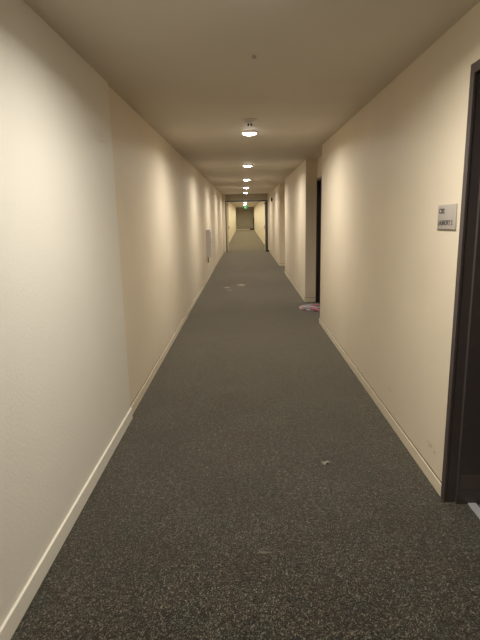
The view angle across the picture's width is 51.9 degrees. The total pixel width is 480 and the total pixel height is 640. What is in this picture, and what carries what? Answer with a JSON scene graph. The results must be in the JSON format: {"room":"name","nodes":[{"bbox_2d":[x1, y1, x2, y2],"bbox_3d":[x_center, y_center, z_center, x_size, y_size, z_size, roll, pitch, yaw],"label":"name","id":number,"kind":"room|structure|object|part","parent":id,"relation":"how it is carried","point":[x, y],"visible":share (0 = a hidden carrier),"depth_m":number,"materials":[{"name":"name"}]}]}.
{"room":"building corridor","nodes":[
{"label":"building corridor","id":0,"kind":"room"},
{"bbox_2d":[0,0,235,627],"bbox_3d":[-0.843,-4.952,25.025,0.316,2.440,60.200,-1,12,1],"label":"wall","id":1,"kind":"structure","parent":0,"point":[65,393],"depth_m":2.58,"materials":[{"name":"white paint"}]},
{"bbox_2d":[0,251,223,639],"bbox_3d":[-0.813,-0.275,8.586,0.029,0.088,26.100,-1,12,1],"label":"baseboard","id":2,"kind":"structure","parent":1,"relation":"attached to","point":[21,605],"depth_m":2.51,"materials":[{"name":"beige paint"}]},
{"bbox_2d":[206,229,211,262],"bbox_3d":[-0.743,-1.809,12.043,0.132,0.795,0.300,-1,12,1],"label":"fire extinguisher cabinet","id":3,"kind":"object","parent":1,"relation":"attached to","point":[208,231],"visible":1,"depth_m":11.89,"materials":[{"name":"white metal"}]},
{"bbox_2d":[236,207,253,228],"bbox_3d":[0.557,-11.224,54.555,1.988,2.440,0.200,-1,12,1],"label":"wall","id":4,"kind":"structure","parent":0,"point":[244,217],"depth_m":54.44,"materials":[{"name":"paint"}]},
{"bbox_2d":[11,230,479,639],"bbox_3d":[0.405,-3.732,25.272,3.100,0.100,60.800,-1,12,1],"label":"floor","id":5,"kind":"structure","parent":0,"point":[216,513],"depth_m":2.58,"materials":[{"name":"carpet"}]},
{"bbox_2d":[299,304,319,310],"bbox_3d":[1.280,-0.211,8.254,0.585,0.012,0.637,-1,12,1],"label":"door mat","id":6,"kind":"object","parent":5,"relation":"on","point":[308,307],"visible":0.59,"depth_m":8.23,"materials":[{"name":"grey fabric"}]},
{"bbox_2d":[222,193,268,251],"bbox_3d":[0.259,-4.161,21.176,1.988,2.440,0.160,-1,12,1],"label":"wall","id":7,"kind":"structure","parent":0,"point":[263,196],"depth_m":20.89,"materials":[{"name":"paint"}]},
{"bbox_2d":[225,200,267,251],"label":"door frame","id":8,"kind":"structure","parent":7,"relation":"in","point":[266,202],"depth_m":21.18,"materials":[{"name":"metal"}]},
{"bbox_2d":[23,0,479,206],"bbox_3d":[0.353,-6.217,24.747,3.100,0.100,60.800,-1,12,1],"label":"ceiling","id":9,"kind":"structure","parent":0,"point":[185,67],"depth_m":2.97,"materials":[{"name":"paint"}]},
{"bbox_2d":[242,118,256,125],"bbox_3d":[0.094,-1.905,4.758,0.144,0.058,0.144,-1,12,1],"label":"smoke detector","id":10,"kind":"object","parent":9,"relation":"attached to","point":[247,121],"visible":1,"depth_m":4.72,"materials":[{"name":"grey plastic"}]},
{"bbox_3d":[0.093,-1.927,4.753,0.144,0.012,0.144,-1,12,1],"label":"plate","id":11,"kind":"part","parent":10,"relation":"part of","materials":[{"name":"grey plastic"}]},
{"bbox_2d":[241,131,257,135],"bbox_3d":[0.104,-2.067,5.465,0.188,0.033,0.188,-1,12,1],"label":"recessed light","id":12,"kind":"object","parent":9,"relation":"in","point":[247,133],"visible":1,"depth_m":5.41,"materials":[{"name":"white"}]},
{"bbox_2d":[247,52,260,58],"bbox_3d":[0.081,-1.516,2.837,0.080,0.023,0.080,-1,12,1],"label":"sprinkler","id":13,"kind":"object","parent":9,"relation":"attached to","point":[253,54],"visible":1,"depth_m":2.82,"materials":[{"name":"paint"}]},
{"bbox_2d":[254,2,479,481],"bbox_3d":[1.483,-4.995,24.995,0.392,2.440,60.200,-1,12,1],"label":"wall","id":14,"kind":"structure","parent":0,"point":[388,273],"depth_m":3.44,"materials":[{"name":"beige paint"}]},
{"bbox_2d":[315,176,321,303],"bbox_3d":[1.386,-1.246,8.044,0.145,2.121,1.042,-1,12,1],"label":"door","id":15,"kind":"structure","parent":14,"relation":"in","point":[319,180],"depth_m":8.49,"materials":[{"name":"black wood"}]},
{"bbox_2d":[269,250,441,496],"bbox_3d":[1.253,-0.309,8.561,0.203,0.080,26.100,-1,12,1],"label":"baseboard","id":16,"kind":"structure","parent":14,"relation":"attached to","point":[422,463],"depth_m":3.73,"materials":[{"name":"paint"}]},
{"bbox_2d":[437,204,457,229],"bbox_3d":[1.078,-0.535,2.569,0.006,0.130,0.236,-1,11,1],"label":"room sign","id":17,"kind":"object","parent":14,"relation":"attached to","point":[447,214],"visible":1,"depth_m":2.55,"materials":[{"name":"beige plastic"}]},
{"bbox_2d":[441,59,479,519],"bbox_3d":[1.191,0.011,1.960,0.242,2.186,1.040,-1,12,1],"label":"door","id":18,"kind":"structure","parent":14,"relation":"in","point":[460,484],"depth_m":2.47,"materials":[{"name":"black wood"}]},
{"bbox_3d":[1.230,0.860,2.610,0.120,0.076,0.002,-1,12,1],"label":"repair plate","id":19,"kind":"part","parent":18,"relation":"part of","materials":[{"name":"brown metal"}]}
]}

